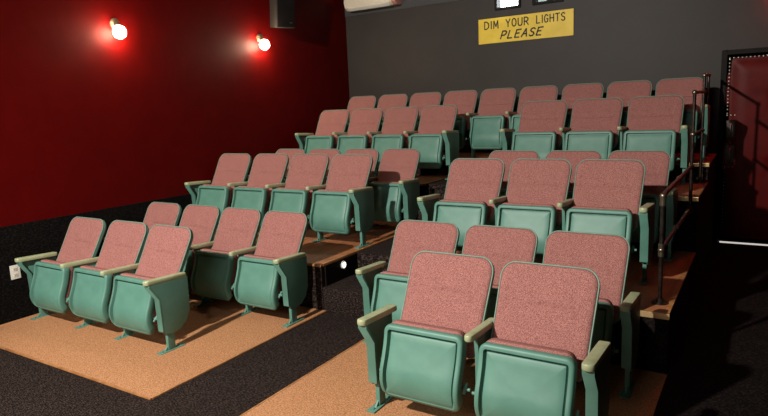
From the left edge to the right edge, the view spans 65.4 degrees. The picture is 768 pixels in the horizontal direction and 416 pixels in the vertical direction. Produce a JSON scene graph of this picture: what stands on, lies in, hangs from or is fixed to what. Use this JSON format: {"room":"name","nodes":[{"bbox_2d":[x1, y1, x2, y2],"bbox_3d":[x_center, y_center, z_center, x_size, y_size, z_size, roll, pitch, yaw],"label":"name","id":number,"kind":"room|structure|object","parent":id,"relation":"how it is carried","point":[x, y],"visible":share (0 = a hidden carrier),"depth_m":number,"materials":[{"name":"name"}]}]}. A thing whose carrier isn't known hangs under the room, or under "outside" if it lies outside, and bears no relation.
{"room":"auditorium","nodes":[
{"label":"auditorium","id":0,"kind":"room"},
{"bbox_2d":[0,0,349,226],"bbox_3d":[-3.389,-1.209,4.683,0.100,4.468,10.600,3,11,32],"label":"wall","id":1,"kind":"structure","parent":0,"point":[92,119],"depth_m":6.12,"materials":[{"name":"red paint"}]},
{"bbox_2d":[0,194,231,324],"bbox_3d":[-3.265,0.590,4.952,0.012,0.823,10.600,3,11,32],"label":"wainscoting","id":2,"kind":"structure","parent":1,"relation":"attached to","point":[46,235],"depth_m":5.22,"materials":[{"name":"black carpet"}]},
{"bbox_2d":[9,265,20,279],"bbox_3d":[-3.150,0.547,5.112,0.009,0.120,0.080,3,11,32],"label":"wall outlet","id":3,"kind":"object","parent":2,"relation":"attached to","point":[15,272],"visible":0.92,"depth_m":5.11,"materials":[{"name":"white plastic"}]},
{"bbox_2d":[110,18,125,38],"bbox_3d":[-2.553,-1.725,5.733,0.180,0.201,0.124,6,13,43],"label":"wall sconce","id":4,"kind":"object","parent":1,"relation":"attached to","point":[119,31],"visible":1,"depth_m":5.70,"materials":[{"name":"beige glass"}]},
{"bbox_2d":[256,34,269,49],"bbox_3d":[-1.497,-2.057,7.393,0.180,0.201,0.124,6,13,43],"label":"wall sconce","id":5,"kind":"object","parent":1,"relation":"attached to","point":[264,44],"visible":1,"depth_m":7.35,"materials":[{"name":"beige glass"}]},
{"bbox_2d":[269,0,294,27],"bbox_3d":[-1.296,-2.549,7.523,0.240,0.540,0.323,-8,18,-31],"label":"wall speaker","id":6,"kind":"object","parent":1,"relation":"attached to","point":[282,12],"visible":1,"depth_m":7.43,"materials":[{"name":"black paint"}]},
{"bbox_2d":[277,0,294,26],"bbox_3d":[-1.214,-2.512,7.399,0.224,0.524,0.012,-8,18,-31],"label":"grille","id":7,"kind":"object","parent":6,"relation":"attached to","point":[285,8],"depth_m":7.42,"materials":[{"name":"black paint"}]},
{"bbox_2d":[0,241,760,415],"bbox_3d":[-0.408,1.218,3.258,6.910,0.100,10.800,3,11,32],"label":"floor","id":8,"kind":"structure","parent":0,"point":[28,387],"depth_m":3.81,"materials":[{"name":"grey carpet"}]},
{"bbox_2d":[0,287,326,399],"bbox_3d":[-1.925,0.956,4.928,2.322,0.021,1.739,3,11,32],"label":"platform","id":9,"kind":"object","parent":8,"relation":"on","point":[214,334],"visible":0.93,"depth_m":4.49,"materials":[{"name":"brown carpet"}]},
{"bbox_2d":[15,217,105,319],"bbox_3d":[-2.713,0.532,5.102,0.582,0.833,0.536,3,11,32],"label":"seat","id":10,"kind":"object","parent":9,"relation":"on","point":[50,285],"visible":0.94,"depth_m":5.05,"materials":[{"name":"green fabric"}]},
{"bbox_2d":[41,259,72,304],"bbox_3d":[-2.747,0.626,4.997,0.433,0.355,0.150,3,11,32],"label":"seat cushion","id":11,"kind":"object","parent":10,"relation":"on","point":[56,281],"depth_m":4.88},
{"bbox_2d":[60,220,148,328],"bbox_3d":[-2.215,0.555,4.832,0.539,0.833,0.505,3,11,32],"label":"seat","id":12,"kind":"object","parent":9,"relation":"on","point":[90,294],"visible":0.89,"depth_m":4.78,"materials":[{"name":"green fabric"}]},
{"bbox_2d":[80,265,113,311],"bbox_3d":[-2.276,0.650,4.726,0.433,0.355,0.150,3,11,32],"label":"seat cushion","id":13,"kind":"object","parent":12,"relation":"on","point":[96,289],"depth_m":4.62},
{"bbox_2d":[103,202,181,260],"bbox_3d":[-2.301,0.393,5.803,0.568,0.833,0.535,3,11,32],"label":"seat","id":14,"kind":"object","parent":9,"relation":"on","point":[162,213],"visible":0.17,"depth_m":5.88,"materials":[{"name":"pink fabric"}]},
{"bbox_2d":[100,224,192,354],"bbox_3d":[-1.744,0.589,4.512,0.612,0.833,0.540,3,11,32],"label":"seat","id":15,"kind":"object","parent":9,"relation":"on","point":[147,292],"visible":1,"depth_m":4.40,"materials":[{"name":"green metal"}]},
{"bbox_2d":[120,273,156,324],"bbox_3d":[-1.824,0.679,4.439,0.433,0.355,0.150,3,11,32],"label":"seat cushion","id":16,"kind":"object","parent":15,"relation":"on","point":[134,299],"depth_m":4.35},
{"bbox_2d":[179,204,220,289],"bbox_3d":[-1.820,0.418,5.530,0.526,0.833,0.502,3,11,32],"label":"seat","id":17,"kind":"object","parent":9,"relation":"on","point":[203,220],"visible":0.33,"depth_m":5.54,"materials":[{"name":"pink fabric"}]},
{"bbox_2d":[189,250,194,283],"bbox_3d":[-1.880,0.513,5.422,0.420,0.355,0.150,3,11,32],"label":"seat cushion","id":18,"kind":"object","parent":17,"relation":"on","point":[191,253],"depth_m":5.29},
{"bbox_2d":[190,207,261,307],"bbox_3d":[-1.377,0.447,5.246,0.522,0.833,0.502,3,11,32],"label":"seat","id":19,"kind":"object","parent":9,"relation":"on","point":[214,270],"visible":0.91,"depth_m":5.18,"materials":[{"name":"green fabric"}]},
{"bbox_2d":[201,248,236,291],"bbox_3d":[-1.440,0.542,5.139,0.420,0.355,0.150,3,11,32],"label":"seat cushion","id":20,"kind":"object","parent":19,"relation":"on","point":[218,268],"depth_m":5.04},
{"bbox_2d":[229,210,308,327],"bbox_3d":[-0.914,0.478,4.935,0.582,0.833,0.525,3,11,32],"label":"seat","id":21,"kind":"object","parent":9,"relation":"on","point":[277,260],"visible":1,"depth_m":4.84,"materials":[{"name":"green metal"}]},
{"bbox_2d":[244,254,281,300],"bbox_3d":[-0.996,0.570,4.854,0.420,0.355,0.150,3,11,32],"label":"seat cushion","id":22,"kind":"object","parent":21,"relation":"on","point":[260,273],"depth_m":4.77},
{"bbox_2d":[190,216,399,309],"bbox_3d":[-0.994,0.464,6.400,2.292,0.404,1.864,3,11,32],"label":"tier","id":23,"kind":"object","parent":8,"relation":"on","point":[337,247],"visible":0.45,"depth_m":5.57,"materials":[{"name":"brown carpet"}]},
{"bbox_2d":[184,153,251,222],"bbox_3d":[-1.811,-0.170,6.654,0.575,0.833,0.534,3,11,32],"label":"seat","id":24,"kind":"object","parent":23,"relation":"on","point":[231,167],"visible":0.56,"depth_m":6.62,"materials":[{"name":"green fabric"}]},
{"bbox_2d":[203,184,231,207],"bbox_3d":[-1.846,-0.077,6.549,0.429,0.355,0.150,3,11,32],"label":"seat cushion","id":25,"kind":"object","parent":24,"relation":"on","point":[220,196],"depth_m":6.45,"materials":[{"name":"teal plastic"}]},
{"bbox_2d":[227,153,288,225],"bbox_3d":[-1.318,-0.144,6.372,0.523,0.833,0.501,3,11,32],"label":"seat","id":26,"kind":"object","parent":23,"relation":"on","point":[267,168],"visible":0.63,"depth_m":6.33,"materials":[{"name":"green fabric"}]},
{"bbox_2d":[238,186,269,215],"bbox_3d":[-1.385,-0.050,6.267,0.429,0.355,0.150,3,11,32],"label":"seat cushion","id":27,"kind":"object","parent":26,"relation":"on","point":[251,197],"depth_m":6.17,"materials":[{"name":"teal plastic"}]},
{"bbox_2d":[246,149,305,211],"bbox_3d":[-1.258,-0.267,7.093,0.553,0.833,0.535,3,11,32],"label":"seat","id":28,"kind":"object","parent":23,"relation":"on","point":[290,153],"visible":0.12,"depth_m":7.15,"materials":[{"name":"pink fabric"}]},
{"bbox_2d":[265,154,328,218],"bbox_3d":[-0.862,-0.117,6.087,0.522,0.833,0.501,3,11,32],"label":"seat","id":29,"kind":"object","parent":23,"relation":"on","point":[305,170],"visible":0.65,"depth_m":6.05,"materials":[{"name":"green fabric"}]},
{"bbox_2d":[276,187,309,214],"bbox_3d":[-0.928,-0.022,5.982,0.429,0.355,0.150,3,11,32],"label":"seat cushion","id":30,"kind":"object","parent":29,"relation":"on","point":[287,199],"depth_m":5.89,"materials":[{"name":"teal plastic"}]},
{"bbox_2d":[284,149,340,215],"bbox_3d":[-0.794,-0.242,6.824,0.507,0.833,0.501,3,11,32],"label":"seat","id":31,"kind":"object","parent":23,"relation":"on","point":[330,153],"visible":0.14,"depth_m":6.85,"materials":[{"name":"pink fabric"}]},
{"bbox_2d":[306,154,373,248],"bbox_3d":[-0.389,-0.084,5.767,0.596,0.833,0.532,3,11,32],"label":"seat","id":32,"kind":"object","parent":23,"relation":"on","point":[345,189],"visible":1,"depth_m":5.67,"materials":[{"name":"green fabric"}]},
{"bbox_2d":[317,189,353,225],"bbox_3d":[-0.478,0.007,5.694,0.429,0.355,0.150,3,11,32],"label":"seat cushion","id":33,"kind":"object","parent":32,"relation":"on","point":[332,205],"depth_m":5.61,"materials":[{"name":"teal plastic"}]},
{"bbox_2d":[324,253,357,285],"bbox_3d":[-0.360,0.536,5.226,0.030,0.177,0.470,3,11,32],"label":"step light","id":34,"kind":"object","parent":23,"relation":"attached to","point":[336,271],"visible":0.99,"depth_m":5.21,"materials":[{"name":"black paint"}]},
{"bbox_2d":[325,149,378,218],"bbox_3d":[-0.355,-0.216,6.553,0.512,0.833,0.501,3,11,32],"label":"seat","id":35,"kind":"object","parent":23,"relation":"on","point":[373,153],"visible":0.19,"depth_m":6.55,"materials":[{"name":"pink fabric"}]},
{"bbox_2d":[367,149,419,229],"bbox_3d":[0.090,-0.184,6.248,0.564,0.833,0.542,3,11,32],"label":"seat","id":36,"kind":"object","parent":23,"relation":"on","point":[395,186],"visible":0.77,"depth_m":6.14,"materials":[{"name":"green fabric"}]},
{"bbox_2d":[372,181,402,213],"bbox_3d":[0.018,-0.094,6.171,0.408,0.355,0.150,3,11,32],"label":"seat cushion","id":37,"kind":"object","parent":36,"relation":"on","point":[388,196],"depth_m":6.08,"materials":[{"name":"teal plastic"}]},
{"bbox_2d":[323,274,363,316],"bbox_3d":[-0.095,0.745,5.075,0.669,0.208,0.508,3,11,32],"label":"step","id":38,"kind":"structure","parent":8,"relation":"on","point":[344,296],"depth_m":4.96,"materials":[{"name":"grey carpet"}]},
{"bbox_2d":[357,238,393,270],"bbox_3d":[0.298,0.533,5.684,0.669,0.393,0.990,3,11,32],"label":"step","id":39,"kind":"structure","parent":8,"relation":"on","point":[381,251],"depth_m":5.39,"materials":[{"name":"grey carpet"}]},
{"bbox_2d":[376,175,447,221],"bbox_3d":[-0.302,0.033,7.467,2.292,0.844,0.794,3,11,32],"label":"tier","id":40,"kind":"object","parent":8,"relation":"on","point":[423,179],"visible":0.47,"depth_m":6.78,"materials":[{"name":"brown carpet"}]},
{"bbox_2d":[295,109,349,153],"bbox_3d":[-0.785,-0.862,7.858,0.559,0.833,0.535,3,11,32],"label":"seat","id":41,"kind":"object","parent":40,"relation":"on","point":[330,121],"visible":0.6,"depth_m":7.84,"materials":[{"name":"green fabric"}]},
{"bbox_2d":[310,135,334,148],"bbox_3d":[-0.819,-0.768,7.753,0.413,0.355,0.150,3,11,32],"label":"seat cushion","id":42,"kind":"object","parent":41,"relation":"on","point":[316,141],"depth_m":7.67,"materials":[{"name":"teal plastic"}]},
{"bbox_2d":[332,108,382,153],"bbox_3d":[-0.314,-0.836,7.584,0.509,0.833,0.501,3,11,32],"label":"seat","id":43,"kind":"object","parent":40,"relation":"on","point":[362,121],"visible":0.66,"depth_m":7.56,"materials":[{"name":"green fabric"}]},
{"bbox_2d":[347,134,368,148],"bbox_3d":[-0.378,-0.741,7.478,0.413,0.355,0.150,3,11,32],"label":"seat cushion","id":44,"kind":"object","parent":43,"relation":"on","point":[354,141],"depth_m":7.38,"materials":[{"name":"teal plastic"}]},
{"bbox_2d":[367,106,418,176],"bbox_3d":[0.126,-0.809,7.309,0.508,0.833,0.501,3,11,32],"label":"seat","id":45,"kind":"object","parent":40,"relation":"on","point":[397,120],"visible":0.67,"depth_m":7.29,"materials":[{"name":"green fabric"}]},
{"bbox_2d":[376,134,404,148],"bbox_3d":[0.062,-0.714,7.203,0.413,0.355,0.150,3,11,32],"label":"seat cushion","id":46,"kind":"object","parent":45,"relation":"on","point":[383,141],"depth_m":7.13,"materials":[{"name":"teal plastic"}]},
{"bbox_2d":[403,105,458,179],"bbox_3d":[0.584,-0.778,7.004,0.579,0.833,0.535,3,11,32],"label":"seat","id":47,"kind":"object","parent":40,"relation":"on","point":[436,133],"visible":0.8,"depth_m":6.90,"materials":[{"name":"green fabric"}]},
{"bbox_2d":[415,133,443,160],"bbox_3d":[0.502,-0.687,6.928,0.413,0.355,0.150,3,11,32],"label":"seat cushion","id":48,"kind":"object","parent":47,"relation":"on","point":[430,146],"depth_m":6.83,"materials":[{"name":"teal plastic"}]},
{"bbox_2d":[415,208,421,219],"bbox_3d":[0.656,0.311,6.236,0.669,0.618,0.380,3,11,32],"label":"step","id":49,"kind":"structure","parent":8,"relation":"on","point":[419,216],"depth_m":6.15,"materials":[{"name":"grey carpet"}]},
{"bbox_2d":[426,179,446,200],"bbox_3d":[0.956,0.108,6.696,0.669,0.843,0.770,3,11,32],"label":"step","id":50,"kind":"structure","parent":8,"relation":"on","point":[437,187],"depth_m":6.44,"materials":[{"name":"grey carpet"}]},
{"bbox_2d":[240,339,666,415],"bbox_3d":[0.195,1.173,3.079,1.984,0.021,2.564,3,11,32],"label":"platform","id":51,"kind":"object","parent":8,"relation":"on","point":[341,386],"visible":0.25,"depth_m":3.48,"materials":[{"name":"brown carpet"}]},
{"bbox_2d":[355,219,459,342],"bbox_3d":[0.191,0.542,4.267,0.603,0.833,0.528,3,11,32],"label":"seat","id":52,"kind":"object","parent":51,"relation":"on","point":[381,288],"visible":0.46,"depth_m":4.29,"materials":[{"name":"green fabric"}]},
{"bbox_2d":[381,271,408,276],"bbox_3d":[0.153,0.636,4.160,0.454,0.355,0.150,3,11,32],"label":"seat cushion","id":53,"kind":"object","parent":52,"relation":"on","point":[385,273],"depth_m":4.17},
{"bbox_2d":[357,251,494,413],"bbox_3d":[0.253,0.705,3.275,0.609,0.833,0.536,3,11,32],"label":"seat","id":54,"kind":"object","parent":51,"relation":"on","point":[420,356],"visible":0.98,"depth_m":3.22,"materials":[{"name":"green plastic"}]},
{"bbox_2d":[392,319,467,393],"bbox_3d":[0.221,0.799,3.168,0.449,0.355,0.150,3,11,32],"label":"seat cushion","id":55,"kind":"object","parent":54,"relation":"on","point":[439,353],"depth_m":3.09,"materials":[{"name":"green plastic"}]},
{"bbox_2d":[462,224,537,319],"bbox_3d":[0.699,0.571,3.964,0.555,0.833,0.501,3,11,32],"label":"seat","id":56,"kind":"object","parent":51,"relation":"on","point":[502,245],"visible":0.23,"depth_m":4.02,"materials":[{"name":"pink fabric"}]},
{"bbox_2d":[464,261,610,415],"bbox_3d":[0.761,0.741,2.927,0.638,0.833,0.546,3,11,32],"label":"seat","id":57,"kind":"object","parent":51,"relation":"on","point":[530,357],"visible":1,"depth_m":2.89,"materials":[{"name":"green fabric"}]},
{"bbox_2d":[486,338,577,365],"bbox_3d":[0.684,0.831,2.855,0.449,0.355,0.150,3,11,32],"label":"seat cushion","id":58,"kind":"object","parent":57,"relation":"on","point":[499,352],"depth_m":2.82,"materials":[{"name":"pink fabric"}]},
{"bbox_2d":[543,230,640,398],"bbox_3d":[1.200,0.607,3.619,0.633,0.833,0.553,3,11,32],"label":"seat","id":59,"kind":"object","parent":51,"relation":"on","point":[607,255],"visible":0.4,"depth_m":3.60,"materials":[{"name":"pink fabric"}]},
{"bbox_2d":[599,298,613,307],"bbox_3d":[1.116,0.696,3.556,0.454,0.355,0.150,3,11,32],"label":"seat cushion","id":60,"kind":"object","parent":59,"relation":"on","point":[603,303],"depth_m":3.41,"materials":[{"name":"pink fabric"}]},
{"bbox_2d":[416,153,716,264],"bbox_3d":[1.329,-0.142,7.561,4.937,1.019,1.154,3,11,32],"label":"tier","id":61,"kind":"object","parent":8,"relation":"on","point":[708,173],"visible":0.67,"depth_m":6.23,"materials":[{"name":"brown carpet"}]},
{"bbox_2d":[345,96,376,131],"bbox_3d":[-0.422,-1.130,8.308,0.534,0.833,0.535,3,11,32],"label":"seat","id":62,"kind":"object","parent":61,"relation":"on","point":[357,102],"visible":0.13,"depth_m":8.39,"materials":[{"name":"pink fabric"}]},
{"bbox_2d":[377,94,407,131],"bbox_3d":[0.026,-1.106,8.048,0.506,0.833,0.501,3,11,32],"label":"seat","id":63,"kind":"object","parent":61,"relation":"on","point":[385,102],"visible":0.12,"depth_m":8.12,"materials":[{"name":"pink fabric"}]},
{"bbox_2d":[409,92,441,130],"bbox_3d":[0.453,-1.080,7.781,0.506,0.833,0.501,3,11,32],"label":"seat","id":64,"kind":"object","parent":61,"relation":"on","point":[419,100],"visible":0.12,"depth_m":7.85,"materials":[{"name":"pink fabric"}]},
{"bbox_2d":[443,90,477,148],"bbox_3d":[0.880,-1.054,7.515,0.506,0.833,0.501,3,11,32],"label":"seat","id":65,"kind":"object","parent":61,"relation":"on","point":[465,101],"visible":0.39,"depth_m":7.50,"materials":[{"name":"pink fabric"}]},
{"bbox_2d":[466,88,516,157],"bbox_3d":[1.311,-1.027,7.246,0.497,0.833,0.501,3,11,32],"label":"seat","id":66,"kind":"object","parent":61,"relation":"on","point":[485,125],"visible":0.91,"depth_m":7.17,"materials":[{"name":"pink fabric"}]},
{"bbox_2d":[655,77,709,160],"bbox_3d":[3.030,-0.919,6.154,0.561,0.833,0.535,3,11,32],"label":"seat","id":67,"kind":"object","parent":61,"relation":"on","point":[683,87],"visible":0.34,"depth_m":6.17,"materials":[{"name":"pink fabric"}]},
{"bbox_2d":[689,163,708,166],"bbox_3d":[3.003,-0.415,5.743,0.213,0.036,0.011,3,11,32],"label":"step nosing","id":68,"kind":"structure","parent":61,"relation":"attached to","point":[695,164],"depth_m":5.71,"materials":[{"name":"gold metal"}]},
{"bbox_2d":[456,247,695,373],"bbox_3d":[1.304,0.639,4.804,1.983,0.387,1.664,3,11,32],"label":"tier","id":69,"kind":"object","parent":8,"relation":"on","point":[658,338],"visible":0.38,"depth_m":3.93,"materials":[{"name":"black carpet"}]},
{"bbox_2d":[417,158,504,250],"bbox_3d":[0.661,0.023,4.982,0.597,0.833,0.533,3,11,32],"label":"seat","id":70,"kind":"object","parent":69,"relation":"on","point":[471,182],"visible":0.65,"depth_m":4.96,"materials":[{"name":"pink fabric"}]},
{"bbox_2d":[440,200,487,224],"bbox_3d":[0.630,0.117,4.874,0.438,0.355,0.150,3,11,32],"label":"seat cushion","id":71,"kind":"object","parent":70,"relation":"on","point":[458,212],"depth_m":4.80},
{"bbox_2d":[487,150,539,225],"bbox_3d":[1.113,-0.105,5.614,0.596,0.833,0.535,3,11,32],"label":"seat","id":72,"kind":"object","parent":69,"relation":"on","point":[508,157],"visible":0.1,"depth_m":5.69,"materials":[{"name":"pink fabric"}]},
{"bbox_2d":[489,158,571,258],"bbox_3d":[1.160,0.049,4.699,0.539,0.833,0.501,3,11,32],"label":"seat","id":73,"kind":"object","parent":69,"relation":"on","point":[535,187],"visible":0.71,"depth_m":4.67,"materials":[{"name":"pink fabric"}]},
{"bbox_2d":[503,202,556,227],"bbox_3d":[1.096,0.144,4.593,0.438,0.355,0.150,3,11,32],"label":"seat cushion","id":74,"kind":"object","parent":73,"relation":"on","point":[522,215],"depth_m":4.52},
{"bbox_2d":[545,150,601,230],"bbox_3d":[1.617,-0.078,5.321,0.555,0.833,0.501,3,11,32],"label":"seat","id":75,"kind":"object","parent":69,"relation":"on","point":[574,157],"visible":0.15,"depth_m":5.38,"materials":[{"name":"pink fabric"}]},
{"bbox_2d":[557,159,654,285],"bbox_3d":[1.634,0.081,4.382,0.621,0.833,0.523,3,11,32],"label":"seat","id":76,"kind":"object","parent":69,"relation":"on","point":[607,193],"visible":0.7,"depth_m":4.36,"materials":[{"name":"pink fabric"}]},
{"bbox_2d":[572,206,630,211],"bbox_3d":[1.547,0.173,4.303,0.438,0.355,0.150,3,11,32],"label":"seat cushion","id":77,"kind":"object","parent":76,"relation":"on","point":[576,208],"depth_m":4.27,"materials":[{"name":"teal plastic"}]},
{"bbox_2d":[607,150,677,259],"bbox_3d":[2.105,-0.045,4.995,0.616,0.833,0.535,3,11,32],"label":"seat","id":78,"kind":"object","parent":69,"relation":"on","point":[656,162],"visible":0.32,"depth_m":4.95,"materials":[{"name":"pink fabric"}]},
{"bbox_2d":[640,310,669,319],"bbox_3d":[1.588,0.642,3.617,0.253,0.036,0.011,3,11,32],"label":"step nosing","id":79,"kind":"structure","parent":69,"relation":"attached to","point":[649,314],"depth_m":3.59,"materials":[{"name":"brown wood"}]},
{"bbox_2d":[651,73,710,304],"bbox_3d":[2.575,-0.407,5.008,0.122,1.503,3.376,3,11,32],"label":"pipe railing","id":80,"kind":"object","parent":69,"relation":"on","point":[662,244],"visible":0.91,"depth_m":4.72,"materials":[{"name":"black metal"}]},
{"bbox_2d":[631,181,707,295],"bbox_3d":[2.006,0.197,5.887,1.983,0.844,1.034,3,11,32],"label":"tier","id":81,"kind":"object","parent":8,"relation":"on","point":[690,236],"visible":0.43,"depth_m":5.05,"materials":[{"name":"black carpet"}]},
{"bbox_2d":[500,100,567,158],"bbox_3d":[1.629,-0.731,6.448,0.608,0.833,0.539,3,11,32],"label":"seat","id":82,"kind":"object","parent":81,"relation":"on","point":[540,122],"visible":0.68,"depth_m":6.42,"materials":[{"name":"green fabric"}]},
{"bbox_2d":[518,131,556,142],"bbox_3d":[1.598,-0.637,6.343,0.449,0.355,0.150,3,11,32],"label":"seat cushion","id":83,"kind":"object","parent":82,"relation":"on","point":[523,136],"depth_m":6.27,"materials":[{"name":"teal plastic"}]},
{"bbox_2d":[559,98,622,158],"bbox_3d":[2.137,-0.703,6.153,0.556,0.833,0.501,3,11,32],"label":"seat","id":84,"kind":"object","parent":81,"relation":"on","point":[594,123],"visible":0.62,"depth_m":6.12,"materials":[{"name":"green fabric"}]},
{"bbox_2d":[572,130,610,130],"bbox_3d":[2.075,-0.608,6.046,0.449,0.355,0.150,3,11,32],"label":"seat cushion","id":85,"kind":"object","parent":84,"relation":"on","point":[572,130],"depth_m":6.01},
{"bbox_2d":[617,95,690,184],"bbox_3d":[2.633,-0.670,5.824,0.622,0.833,0.535,3,11,32],"label":"seat","id":86,"kind":"object","parent":81,"relation":"on","point":[653,122],"visible":0.79,"depth_m":5.80,"materials":[{"name":"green fabric"}]},
{"bbox_2d":[630,129,674,130],"bbox_3d":[2.551,-0.579,5.748,0.449,0.355,0.150,3,11,32],"label":"seat cushion","id":87,"kind":"object","parent":86,"relation":"on","point":[630,129],"depth_m":5.70,"materials":[{"name":"fabric"}]},
{"bbox_2d":[678,196,698,201],"bbox_3d":[2.457,-0.076,4.919,0.233,0.036,0.011,3,11,32],"label":"step nosing","id":88,"kind":"structure","parent":81,"relation":"attached to","point":[680,198],"depth_m":4.90,"materials":[{"name":"gold metal"}]},
{"bbox_2d":[655,242,767,415],"bbox_3d":[1.690,1.295,1.938,1.753,0.004,10.599,3,11,32],"label":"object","id":89,"kind":"structure","parent":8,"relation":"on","point":[719,367],"depth_m":4.03,"materials":[{"name":"black"}]},
{"bbox_2d":[505,85,557,136],"bbox_3d":[1.734,-1.002,6.982,0.506,0.833,0.501,3,11,32],"label":"seat","id":90,"kind":"object","parent":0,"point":[549,92],"visible":0.28,"depth_m":7.03,"materials":[{"name":"pink fabric"}]},
{"bbox_2d":[346,0,767,242],"bbox_3d":[2.339,-1.901,7.354,6.710,4.468,0.140,3,11,32],"label":"wall","id":91,"kind":"structure","parent":0,"point":[434,47],"depth_m":7.40,"materials":[{"name":"grey paint"}]},
{"bbox_2d":[344,0,401,11],"bbox_3d":[-0.164,-2.996,8.514,0.850,0.308,0.225,3,11,32],"label":"air conditioner","id":92,"kind":"object","parent":91,"relation":"attached to","point":[350,5],"visible":1,"depth_m":8.48,"materials":[{"name":"beige plastic"}]},
{"bbox_2d":[345,0,459,16],"bbox_3d":[0.381,-3.498,8.198,2.335,1.430,0.012,3,11,32],"label":"trim","id":93,"kind":"structure","parent":91,"relation":"attached to","point":[405,3],"depth_m":8.39,"materials":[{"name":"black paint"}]},
{"bbox_2d":[494,0,520,10],"bbox_3d":[1.603,-2.678,7.651,0.345,0.270,0.155,3,11,32],"label":"window","id":94,"kind":"structure","parent":91,"relation":"in","point":[502,4],"depth_m":7.64,"materials":[{"name":"white glass"}]},
{"bbox_2d":[478,8,573,44],"bbox_3d":[1.770,-2.281,7.549,1.230,0.313,0.016,3,11,32],"label":"sign","id":95,"kind":"object","parent":91,"relation":"attached to","point":[558,23],"visible":1,"depth_m":7.52,"materials":[{"name":"yellow paint"}]},
{"bbox_2d":[532,0,563,4],"bbox_3d":[2.039,-2.659,7.377,0.385,0.275,0.155,3,11,32],"label":"window","id":96,"kind":"structure","parent":91,"relation":"in","point":[538,2],"depth_m":7.36,"materials":[{"name":"black paint"}]},
{"bbox_2d":[713,47,767,242],"bbox_3d":[4.142,-0.632,6.364,1.043,2.124,0.050,3,11,32],"label":"door frame","id":97,"kind":"structure","parent":91,"relation":"attached to","point":[725,53],"depth_m":6.56,"materials":[{"name":"black paint"}]},
{"bbox_2d":[718,53,767,245],"bbox_3d":[4.133,-0.600,6.375,0.910,2.073,0.112,3,11,32],"label":"door","id":98,"kind":"structure","parent":91,"relation":"in","point":[744,179],"depth_m":6.49,"materials":[{"name":"leather"}]},
{"bbox_2d":[718,55,767,243],"bbox_3d":[4.193,-0.623,6.483,0.935,2.078,0.040,3,11,32],"label":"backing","id":99,"kind":"object","parent":91,"relation":"attached to","point":[727,55],"depth_m":6.74,"materials":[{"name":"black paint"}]},
{"bbox_2d":[556,83,603,148],"bbox_3d":[2.164,-0.975,6.714,0.512,0.833,0.501,3,11,32],"label":"seat","id":100,"kind":"object","parent":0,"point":[571,93],"visible":0.15,"depth_m":6.79,"materials":[{"name":"pink fabric"}]},
{"bbox_2d":[606,80,651,148],"bbox_3d":[2.588,-0.949,6.449,0.506,0.833,0.501,3,11,32],"label":"seat","id":101,"kind":"object","parent":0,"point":[624,90],"visible":0.16,"depth_m":6.50,"materials":[{"name":"pink fabric"}]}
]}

